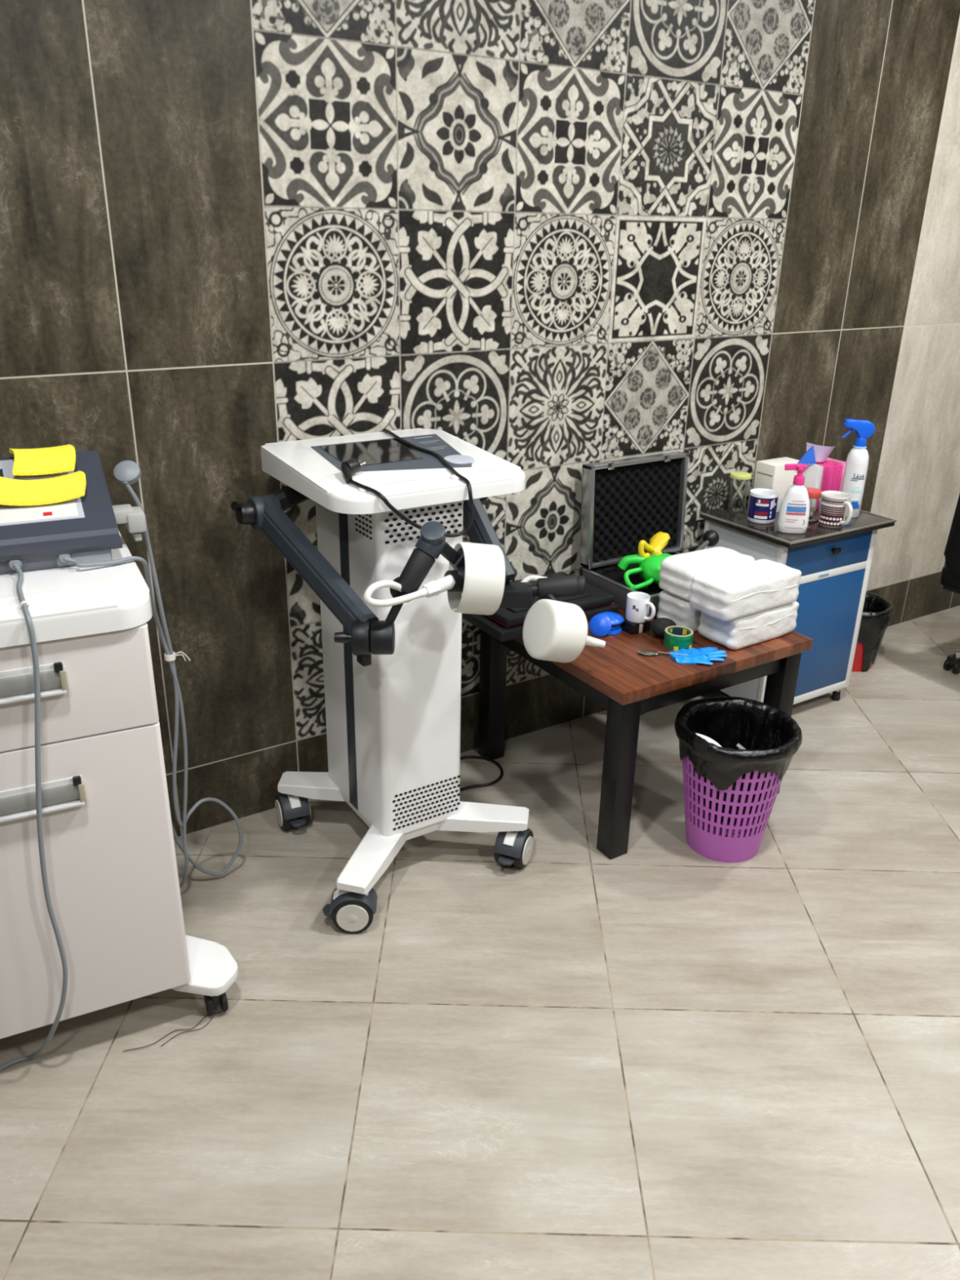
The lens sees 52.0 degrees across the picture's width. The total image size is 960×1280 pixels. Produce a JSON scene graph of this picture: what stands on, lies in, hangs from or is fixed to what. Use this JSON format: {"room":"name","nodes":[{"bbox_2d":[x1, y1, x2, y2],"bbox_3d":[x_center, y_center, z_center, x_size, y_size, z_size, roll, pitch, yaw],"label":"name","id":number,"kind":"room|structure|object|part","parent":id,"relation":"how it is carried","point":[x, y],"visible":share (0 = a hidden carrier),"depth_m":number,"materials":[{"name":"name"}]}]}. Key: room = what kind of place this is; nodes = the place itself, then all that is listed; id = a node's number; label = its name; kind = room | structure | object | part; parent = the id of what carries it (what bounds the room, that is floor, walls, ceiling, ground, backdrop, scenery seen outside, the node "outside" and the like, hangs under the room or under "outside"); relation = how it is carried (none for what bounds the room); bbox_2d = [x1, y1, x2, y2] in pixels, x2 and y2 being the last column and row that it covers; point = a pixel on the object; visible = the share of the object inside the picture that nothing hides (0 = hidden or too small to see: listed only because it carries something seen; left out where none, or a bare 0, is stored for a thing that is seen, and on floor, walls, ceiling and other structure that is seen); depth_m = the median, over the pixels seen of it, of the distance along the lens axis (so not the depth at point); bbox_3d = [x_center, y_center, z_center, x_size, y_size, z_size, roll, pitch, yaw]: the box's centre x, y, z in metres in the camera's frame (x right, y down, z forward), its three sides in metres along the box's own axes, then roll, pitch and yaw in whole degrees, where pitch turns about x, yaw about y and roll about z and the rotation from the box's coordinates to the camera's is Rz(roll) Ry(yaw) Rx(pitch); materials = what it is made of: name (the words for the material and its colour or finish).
{"room":"physiotherapy treatment room","nodes":[
{"label":"physiotherapy treatment room","id":0,"kind":"room"},
{"bbox_2d":[0,0,959,836],"bbox_3d":[0.321,-1.089,3.309,8.200,3.030,0.120,-13,27,-30],"label":"wall","id":1,"kind":"structure","parent":0,"point":[552,238],"depth_m":2.98,"materials":[{"name":"tile"}]},
{"bbox_2d":[0,605,959,1279],"bbox_3d":[1.764,1.286,1.796,8.200,0.100,5.620,-13,27,-30],"label":"floor","id":2,"kind":"structure","parent":0,"point":[660,1059],"depth_m":2.31,"materials":[{"name":"beige tile"}]},
{"bbox_2d":[0,530,238,1039],"bbox_3d":[-1.064,0.382,2.251,0.848,1.100,0.558,-10,25,-24],"label":"trolley","id":3,"kind":"object","parent":2,"relation":"on","point":[112,871],"visible":0.98,"depth_m":2.07,"materials":[{"name":"white plastic"}]},
{"bbox_3d":[-0.970,0.100,1.867,0.322,0.044,0.009,-10,25,-24],"label":"handle","id":4,"kind":"part","parent":3,"relation":"part of","materials":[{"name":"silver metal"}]},
{"bbox_3d":[-0.964,0.100,1.867,0.332,0.060,0.056,-13,27,-30],"label":"handle","id":5,"kind":"part","parent":3,"relation":"part of","materials":[{"name":"grey metal"}]},
{"bbox_2d":[0,564,67,1071],"bbox_3d":[-0.995,0.458,2.047,0.242,1.126,0.462,14,26,27],"label":"cable","id":6,"kind":"object","parent":3,"relation":"hanging from","point":[23,605],"visible":1,"depth_m":1.99,"materials":[{"name":"grey rubber"}]},
{"bbox_3d":[-0.975,0.336,1.968,0.322,0.044,0.009,-10,25,-24],"label":"handle","id":7,"kind":"part","parent":3,"relation":"part of","materials":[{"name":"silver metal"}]},
{"bbox_3d":[-0.969,0.337,1.967,0.332,0.060,0.056,-13,27,-30],"label":"handle","id":8,"kind":"part","parent":3,"relation":"part of","materials":[{"name":"grey metal"}]},
{"bbox_2d":[0,450,146,573],"bbox_3d":[-1.085,-0.265,2.125,0.682,0.191,0.287,-10,25,-24],"label":"console","id":9,"kind":"object","parent":3,"relation":"on","point":[84,529],"visible":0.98,"depth_m":2.14,"materials":[{"name":"grey plastic"}]},
{"bbox_2d":[8,444,75,475],"bbox_3d":[-0.986,-0.406,2.224,0.137,0.050,0.070,-10,25,-24],"label":"pouch","id":10,"kind":"object","parent":9,"relation":"on","point":[60,459],"visible":1,"depth_m":2.21,"materials":[{"name":"yellow fabric"}]},
{"bbox_2d":[0,471,86,506],"bbox_3d":[-0.967,-0.337,2.163,0.192,0.066,0.063,-10,25,-24],"label":"pouch","id":11,"kind":"object","parent":9,"relation":"on","point":[15,492],"visible":1,"depth_m":2.15,"materials":[{"name":"yellow fabric"}]},
{"bbox_3d":[-0.861,-0.182,2.139,0.110,0.032,0.005,-10,25,-24],"label":"plate","id":12,"kind":"part","parent":9,"relation":"part of","materials":[{"name":"grey plastic"}]},
{"bbox_2d":[63,555,190,888],"bbox_3d":[-0.874,0.268,2.493,0.340,1.128,0.355,-13,27,-30],"label":"cable","id":13,"kind":"object","parent":9,"relation":"hanging from","point":[170,658],"visible":0.9,"depth_m":2.51,"materials":[{"name":"grey rubber"}]},
{"bbox_2d":[113,460,242,875],"bbox_3d":[-0.795,0.133,2.598,0.108,1.266,0.274,12,25,23],"label":"probe","id":14,"kind":"object","parent":9,"relation":"hanging from","point":[126,473],"visible":0.93,"depth_m":2.54,"materials":[{"name":"grey plastic"}]},
{"bbox_2d":[0,530,152,648],"bbox_3d":[-1.057,-0.101,2.055,0.648,0.053,0.540,-10,25,-24],"label":"countertop","id":15,"kind":"structure","parent":3,"relation":"on","point":[116,607],"depth_m":1.95,"materials":[{"name":"white paint"}]},
{"bbox_3d":[-0.951,0.118,1.905,0.617,0.218,0.020,-10,25,-24],"label":"drawer","id":16,"kind":"part","parent":3,"relation":"part of","materials":[{"name":"white plastic"}]},
{"bbox_3d":[-0.960,0.541,2.085,0.617,0.692,0.020,-10,25,-24],"label":"door","id":17,"kind":"part","parent":3,"relation":"part of","materials":[{"name":"white plastic"}]},
{"bbox_3d":[-0.741,0.798,2.439,0.307,0.028,0.157,9,24,17],"label":"foot plate","id":18,"kind":"part","parent":3,"relation":"part of","materials":[{"name":"white paint"}]},
{"bbox_2d":[123,1011,221,1051],"bbox_3d":[-0.729,0.941,2.348,0.235,0.003,0.036,-15,28,-32],"label":"strand","id":19,"kind":"object","parent":2,"relation":"on","point":[220,1011],"visible":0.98,"depth_m":2.35,"materials":[{"name":"grey"}]},
{"bbox_2d":[231,427,605,933],"bbox_3d":[-0.166,0.078,2.848,0.916,1.226,0.780,-13,27,-30],"label":"machine","id":20,"kind":"object","parent":2,"relation":"on","point":[393,594],"visible":0.98,"depth_m":2.68,"materials":[{"name":"white plastic"}]},
{"bbox_3d":[-0.630,-0.339,2.618,0.064,0.072,0.062,-13,27,-30],"label":"pivot knob","id":21,"kind":"part","parent":20,"relation":"part of","materials":[{"name":"black plastic"}]},
{"bbox_2d":[287,794,301,808],"bbox_3d":[-0.596,0.498,3.125,0.032,0.028,0.096,-9,25,-23],"label":"hood","id":22,"kind":"object","parent":20,"relation":"attached to","point":[294,801],"depth_m":3.10,"materials":[{"name":"white paint"}]},
{"bbox_3d":[-0.442,-0.189,2.544,0.082,0.288,0.519,-18,30,-38],"label":"support arm","id":23,"kind":"part","parent":20,"relation":"part of","materials":[{"name":"blue plastic"}]},
{"bbox_3d":[-0.332,-0.006,2.415,0.050,0.028,0.028,1,23,0],"label":"locking knob","id":24,"kind":"part","parent":20,"relation":"part of","materials":[{"name":"black plastic"}]},
{"bbox_2d":[333,888,368,899],"bbox_3d":[-0.353,0.688,2.690,0.096,0.028,0.032,0,23,-3],"label":"hood","id":25,"kind":"object","parent":20,"relation":"attached to","point":[338,894],"depth_m":2.67,"materials":[{"name":"white paint"}]},
{"bbox_2d":[355,514,372,539],"bbox_3d":[-0.299,-0.307,2.524,0.003,0.078,0.097,-13,27,-30],"label":"vent","id":26,"kind":"object","parent":20,"relation":"attached to","point":[363,522],"depth_m":2.53,"materials":[{"name":"white metal"}]},
{"bbox_3d":[-0.269,0.496,3.045,0.232,0.042,0.365,-13,27,-30],"label":"plate","id":27,"kind":"part","parent":20,"relation":"part of","materials":[{"name":"white"}]},
{"bbox_2d":[260,427,525,514],"bbox_3d":[-0.231,-0.469,2.659,0.560,0.074,0.540,-13,27,-30],"label":"tray","id":28,"kind":"object","parent":20,"relation":"on","point":[408,477],"depth_m":2.57,"materials":[{"name":"white plastic"}]},
{"bbox_3d":[-0.207,-0.074,2.409,0.084,0.123,0.022,-12,26,-28],"label":"thin rod","id":29,"kind":"part","parent":20,"relation":"part of","materials":[{"name":"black plastic"}]},
{"bbox_2d":[341,427,474,537],"bbox_3d":[-0.269,-0.387,2.699,0.313,0.295,0.666,-8,25,-22],"label":"power cord","id":30,"kind":"object","parent":20,"relation":"on","point":[349,467],"visible":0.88,"depth_m":2.48,"materials":[{"name":"black rubber"}]},
{"bbox_2d":[384,502,462,544],"bbox_3d":[-0.144,-0.307,2.523,0.226,0.093,0.003,-13,27,-30],"label":"vent","id":31,"kind":"object","parent":20,"relation":"attached to","point":[397,531],"depth_m":2.52,"materials":[{"name":"white metal"}]},
{"bbox_2d":[392,774,460,830],"bbox_3d":[-0.154,0.472,2.859,0.225,0.115,0.003,-13,27,-30],"label":"vent","id":32,"kind":"object","parent":20,"relation":"attached to","point":[422,803],"depth_m":2.86,"materials":[{"name":"white metal"}]},
{"bbox_3d":[0.001,-0.446,2.943,0.064,0.072,0.062,-13,27,-30],"label":"pivot knob","id":33,"kind":"part","parent":20,"relation":"part of","materials":[{"name":"black plastic"}]},
{"bbox_3d":[0.003,-0.307,2.882,0.073,0.285,0.282,-14,27,-32],"label":"support arm","id":34,"kind":"part","parent":20,"relation":"part of","materials":[{"name":"blue plastic"}]},
{"bbox_2d":[502,831,518,846],"bbox_3d":[0.101,0.581,2.962,0.032,0.028,0.096,10,25,20],"label":"hood","id":35,"kind":"object","parent":20,"relation":"attached to","point":[510,838],"depth_m":2.93,"materials":[{"name":"white paint"}]},
{"bbox_3d":[0.212,-0.110,2.830,0.024,0.076,0.096,-17,29,-36],"label":"thin rod","id":36,"kind":"part","parent":20,"relation":"part of","materials":[{"name":"black plastic"}]},
{"bbox_2d":[585,635,605,648],"bbox_3d":[0.301,-0.010,2.826,0.119,0.074,0.058,6,24,11],"label":"nozzle","id":37,"kind":"object","parent":20,"relation":"attached to","point":[593,642],"depth_m":2.83,"materials":[{"name":"white plastic"}]},
{"bbox_2d":[459,755,503,791],"bbox_3d":[-0.061,0.475,3.469,0.304,0.010,0.214,-13,27,-30],"label":"cable","id":38,"kind":"object","parent":2,"relation":"on","point":[495,762],"visible":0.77,"depth_m":3.46,"materials":[{"name":"black rubber"}]},
{"bbox_2d":[478,607,813,859],"bbox_3d":[0.517,0.206,3.398,0.790,0.585,0.810,-13,27,-30],"label":"coffee table","id":39,"kind":"object","parent":2,"relation":"on","point":[629,684],"visible":0.59,"depth_m":3.02,"materials":[{"name":"brown wood"}]},
{"bbox_3d":[0.045,0.172,3.504,0.070,0.546,0.070,-13,27,-30],"label":"leg","id":40,"kind":"part","parent":39,"relation":"part of","materials":[{"name":"black paint"}]},
{"bbox_2d":[462,571,618,641],"bbox_3d":[0.184,-0.133,3.315,0.478,0.090,0.315,-13,27,-30],"label":"tool case","id":41,"kind":"object","parent":39,"relation":"on","point":[505,624],"visible":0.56,"depth_m":3.21,"materials":[{"name":"black plastic"}]},
{"bbox_3d":[0.191,-0.148,3.316,0.440,0.038,0.300,-13,27,-30],"label":"case lid","id":42,"kind":"part","parent":41,"relation":"part of","materials":[{"name":"black plastic"}]},
{"bbox_2d":[589,611,623,636],"bbox_3d":[0.407,-0.059,3.180,0.124,0.068,0.097,-13,27,-30],"label":"spool","id":43,"kind":"object","parent":39,"relation":"on","point":[603,624],"visible":1,"depth_m":3.15,"materials":[{"name":"blue plastic"}]},
{"bbox_3d":[0.417,0.408,2.967,0.070,0.546,0.070,-13,27,-30],"label":"leg","id":44,"kind":"part","parent":39,"relation":"part of","materials":[{"name":"black paint"}]},
{"bbox_2d":[579,451,688,617],"bbox_3d":[0.642,-0.384,3.458,0.456,0.456,0.387,-13,27,-30],"label":"case","id":45,"kind":"object","parent":39,"relation":"on","point":[626,502],"visible":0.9,"depth_m":3.54,"materials":[{"name":"grey plastic"}]},
{"bbox_2d":[617,553,671,590],"bbox_3d":[0.620,-0.239,3.400,0.265,0.117,0.160,-2,23,-8],"label":"glove","id":46,"kind":"object","parent":45,"relation":"in","point":[649,569],"visible":0.69,"depth_m":3.37,"materials":[{"name":"green rubber"}]},
{"bbox_2d":[638,531,670,557],"bbox_3d":[0.608,-0.302,3.472,0.129,0.143,0.116,-1,23,-5],"label":"loop","id":47,"kind":"object","parent":45,"relation":"in","point":[658,541],"visible":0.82,"depth_m":3.44,"materials":[{"name":"yellow plastic"}]},
{"bbox_2d":[694,529,719,551],"bbox_3d":[0.776,-0.325,3.568,0.062,0.106,0.284,21,30,38],"label":"stick","id":48,"kind":"object","parent":45,"relation":"in","point":[710,538],"visible":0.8,"depth_m":3.61,"materials":[{"name":"grey plastic"}]},
{"bbox_3d":[0.766,-0.300,3.548,0.020,0.075,0.231,18,28,34],"label":"rod","id":49,"kind":"part","parent":48,"relation":"part of","materials":[{"name":"grey metal"}]},
{"bbox_2d":[620,617,650,635],"bbox_3d":[0.507,-0.049,3.203,0.078,0.036,0.061,-13,27,-30],"label":"box","id":50,"kind":"object","parent":39,"relation":"on","point":[631,628],"visible":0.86,"depth_m":3.18,"materials":[{"name":"black plastic"}]},
{"bbox_2d":[625,591,655,623],"bbox_3d":[0.513,-0.099,3.169,0.074,0.083,0.101,-4,24,-13],"label":"mug","id":51,"kind":"object","parent":50,"relation":"on","point":[637,603],"visible":1,"depth_m":3.15,"materials":[{"name":"white ceramic"}]},
{"bbox_3d":[0.543,-0.089,3.145,0.012,0.067,0.041,-18,30,-38],"label":"handle","id":52,"kind":"part","parent":51,"relation":"part of","materials":[{"name":"white ceramic"}]},
{"bbox_3d":[0.517,0.004,3.315,0.710,0.072,0.745,-13,27,-30],"label":"under frame","id":53,"kind":"part","parent":39,"relation":"part of","materials":[{"name":"black paint"}]},
{"bbox_2d":[637,650,687,655],"bbox_3d":[0.560,0.043,3.020,0.151,0.011,0.037,6,24,12],"label":"spoon","id":54,"kind":"object","parent":39,"relation":"on","point":[642,652],"visible":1,"depth_m":3.02,"materials":[{"name":"silver metal"}]},
{"bbox_2d":[637,650,657,655],"bbox_3d":[0.517,0.040,3.029,0.062,0.008,0.037,5,23,9],"label":"bowl","id":55,"kind":"object","parent":54,"relation":"attached to","point":[643,652],"depth_m":3.02,"materials":[{"name":"silver metal"}]},
{"bbox_3d":[0.590,0.044,3.017,0.092,0.010,0.004,5,23,9],"label":"handle","id":56,"kind":"part","parent":54,"relation":"part of","materials":[{"name":"silver metal"}]},
{"bbox_2d":[650,617,676,637],"bbox_3d":[0.590,-0.040,3.155,0.084,0.060,0.084,-13,27,-30],"label":"pouch","id":57,"kind":"object","parent":39,"relation":"on","point":[658,627],"visible":0.85,"depth_m":3.13,"materials":[{"name":"black fabric"}]},
{"bbox_2d":[656,590,701,631],"bbox_3d":[0.744,-0.119,3.282,0.296,0.112,0.158,-13,27,-30],"label":"pack","id":58,"kind":"object","parent":39,"relation":"on","point":[675,608],"visible":0.22,"depth_m":3.19,"materials":[{"name":"white fabric"}]},
{"bbox_2d":[658,546,755,600],"bbox_3d":[0.747,-0.221,3.235,0.303,0.113,0.164,-13,27,-30],"label":"pack","id":59,"kind":"object","parent":58,"relation":"on","point":[677,571],"visible":0.52,"depth_m":3.17,"materials":[{"name":"white"}]},
{"bbox_2d":[663,626,693,650],"bbox_3d":[0.624,-0.006,3.094,0.089,0.047,0.090,-13,27,-30],"label":"tape roll","id":60,"kind":"object","parent":39,"relation":"on","point":[676,637],"visible":1,"depth_m":3.07,"materials":[{"name":"green plastic"}]},
{"bbox_2d":[669,647,726,665],"bbox_3d":[0.672,0.049,3.009,0.182,0.013,0.126,-2,23,-7],"label":"glove","id":61,"kind":"object","parent":39,"relation":"on","point":[704,655],"visible":1,"depth_m":3.00,"materials":[{"name":"blue rubber"}]},
{"bbox_2d":[697,601,799,649],"bbox_3d":[0.867,-0.070,3.171,0.324,0.112,0.169,-13,27,-30],"label":"pack","id":62,"kind":"object","parent":39,"relation":"on","point":[743,632],"visible":0.7,"depth_m":3.09,"materials":[{"name":"white"}]},
{"bbox_2d":[688,559,801,621],"bbox_3d":[0.838,-0.162,3.102,0.357,0.111,0.173,-13,27,-30],"label":"pack","id":63,"kind":"object","parent":62,"relation":"on","point":[750,588],"visible":1,"depth_m":3.04,"materials":[{"name":"white fabric"}]},
{"bbox_3d":[0.993,0.275,3.307,0.070,0.546,0.070,-13,27,-30],"label":"leg","id":64,"kind":"part","parent":39,"relation":"part of","materials":[{"name":"black paint"}]},
{"bbox_2d":[682,755,782,862],"bbox_3d":[0.775,0.452,3.053,0.356,0.412,0.356,-13,27,-30],"label":"basket","id":65,"kind":"object","parent":2,"relation":"on","point":[726,837],"visible":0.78,"depth_m":2.98,"materials":[{"name":"purple plastic"}]},
{"bbox_2d":[674,696,802,816],"bbox_3d":[0.777,0.395,3.029,0.375,0.322,0.376,-13,27,-30],"label":"bag","id":66,"kind":"object","parent":65,"relation":"in","point":[771,738],"visible":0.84,"depth_m":2.99,"materials":[{"name":"black plastic"}]},
{"bbox_2d":[695,733,746,749],"bbox_3d":[0.750,0.323,3.032,0.210,0.092,0.129,-13,27,-30],"label":"crumpled tissue","id":67,"kind":"object","parent":66,"relation":"in","point":[708,739],"visible":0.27,"depth_m":2.99,"materials":[{"name":"white paper"}]},
{"bbox_2d":[698,503,896,704],"bbox_3d":[1.214,-0.119,3.943,0.590,0.782,0.456,-13,27,-30],"label":"base cabinet","id":68,"kind":"object","parent":2,"relation":"on","point":[834,564],"visible":0.58,"depth_m":3.77,"materials":[{"name":"blue laminate"}]},
{"bbox_2d":[728,471,751,512],"bbox_3d":[1.004,-0.574,3.821,0.084,0.146,0.084,-13,27,-30],"label":"drinking glass","id":69,"kind":"object","parent":68,"relation":"on","point":[740,480],"visible":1,"depth_m":3.80,"materials":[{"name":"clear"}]},
{"bbox_3d":[1.006,-0.634,3.796,0.084,0.016,0.084,-13,27,-30],"label":"lid","id":70,"kind":"part","parent":69,"relation":"part of","materials":[{"name":"yellow plastic"}]},
{"bbox_2d":[746,488,778,524],"bbox_3d":[1.075,-0.503,3.700,0.133,0.112,0.106,-1,23,-6],"label":"mug","id":71,"kind":"object","parent":68,"relation":"on","point":[762,505],"visible":1,"depth_m":3.66,"materials":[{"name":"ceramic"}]},
{"bbox_2d":[753,457,803,512],"bbox_3d":[1.164,-0.606,3.850,0.166,0.188,0.095,-13,27,-30],"label":"carton","id":72,"kind":"object","parent":68,"relation":"on","point":[771,474],"visible":0.64,"depth_m":3.79,"materials":[{"name":"white cardboard"}]},
{"bbox_2d":[756,471,772,476],"bbox_3d":[1.096,-0.639,3.787,0.002,0.005,0.078,-13,27,-30],"label":"print","id":73,"kind":"object","parent":72,"relation":"attached to","point":[759,473],"depth_m":3.79,"materials":[{"name":"grey"}]},
{"bbox_2d":[777,463,809,533],"bbox_3d":[1.139,-0.511,3.546,0.110,0.251,0.065,2,23,3],"label":"lotion bottle","id":74,"kind":"object","parent":68,"relation":"on","point":[794,508],"visible":1,"depth_m":3.53,"materials":[{"name":"white plastic"}]},
{"bbox_2d":[806,487,822,521],"bbox_3d":[1.248,-0.515,3.738,0.094,0.112,0.094,-13,27,-30],"label":"glass jar","id":75,"kind":"object","parent":68,"relation":"on","point":[815,494],"visible":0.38,"depth_m":3.70,"materials":[{"name":"clear glass"}]},
{"bbox_3d":[1.249,-0.556,3.721,0.084,0.024,0.084,-13,27,-30],"label":"lid","id":76,"kind":"part","parent":75,"relation":"part of","materials":[{"name":"red plastic"}]},
{"bbox_2d":[802,457,845,491],"bbox_3d":[1.343,-0.622,3.909,0.182,0.178,0.125,-13,27,-30],"label":"pack","id":77,"kind":"object","parent":68,"relation":"on","point":[827,475],"visible":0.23,"depth_m":3.84,"materials":[{"name":"pink"}]},
{"bbox_2d":[797,442,835,464],"bbox_3d":[1.298,-0.726,3.820,0.178,0.072,0.064,-5,24,-14],"label":"cone","id":78,"kind":"object","parent":77,"relation":"on","point":[814,453],"visible":0.98,"depth_m":3.81,"materials":[{"name":"purple"}]},
{"bbox_3d":[1.299,-0.014,3.829,0.470,0.482,0.019,-13,27,-30],"label":"door","id":79,"kind":"part","parent":68,"relation":"part of","materials":[{"name":"blue paint"}]},
{"bbox_3d":[1.305,-0.333,3.693,0.470,0.142,0.019,-13,27,-30],"label":"drawer","id":80,"kind":"part","parent":68,"relation":"part of","materials":[{"name":"blue paint"}]},
{"bbox_2d":[818,490,853,528],"bbox_3d":[1.314,-0.479,3.649,0.105,0.118,0.132,4,23,7],"label":"mug","id":81,"kind":"object","parent":68,"relation":"on","point":[834,504],"visible":1,"depth_m":3.63,"materials":[{"name":"white ceramic"}]},
{"bbox_3d":[1.343,-0.461,3.604,0.015,0.092,0.048,-9,25,-22],"label":"handle","id":82,"kind":"part","parent":81,"relation":"part of","materials":[{"name":"white ceramic"}]},
{"bbox_3d":[1.330,-0.336,3.681,0.036,0.022,0.026,-13,27,-30],"label":"knob","id":83,"kind":"part","parent":68,"relation":"part of","materials":[{"name":"black plastic"}]},
{"bbox_2d":[840,418,875,517],"bbox_3d":[1.420,-0.654,3.743,0.108,0.369,0.091,-13,27,-30],"label":"spray bottle","id":84,"kind":"object","parent":68,"relation":"on","point":[857,460],"visible":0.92,"depth_m":3.71,"materials":[{"name":"white plastic"}]},
{"bbox_2d":[851,641,872,671],"bbox_3d":[1.661,-0.029,4.393,0.276,0.280,0.276,-13,27,-30],"label":"waste bin","id":85,"kind":"object","parent":2,"relation":"on","point":[858,661],"visible":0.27,"depth_m":4.32,"materials":[{"name":"red plastic"}]},
{"bbox_2d":[857,591,894,672],"bbox_3d":[1.661,0.009,4.410,0.310,0.396,0.310,-13,27,-30],"label":"bag","id":86,"kind":"object","parent":85,"relation":"in","point":[877,613],"visible":0.36,"depth_m":4.27,"materials":[{"name":"black plastic"}]},
{"bbox_2d":[939,493,959,674],"bbox_3d":[2.370,-0.254,4.064,0.676,0.977,0.615,-13,27,-30],"label":"office chair","id":87,"kind":"object","parent":2,"relation":"on","point":[949,579],"visible":1,"depth_m":4.08,"materials":[{"name":"black fabric"}]},
{"bbox_3d":[2.332,-0.236,4.068,0.600,0.100,0.580,-13,27,-30],"label":"seat","id":88,"kind":"part","parent":87,"relation":"part of","materials":[{"name":"black fabric"}]},
{"bbox_3d":[2.159,-0.417,3.946,0.266,0.592,0.440,-13,27,-30],"label":"backrest","id":89,"kind":"part","parent":87,"relation":"part of","materials":[{"name":"black fabric"}]},
{"bbox_3d":[2.223,0.064,4.290,0.271,0.082,0.026,9,24,18],"label":"leg","id":90,"kind":"part","parent":87,"relation":"part of","materials":[{"name":"silver metal"}]}
]}

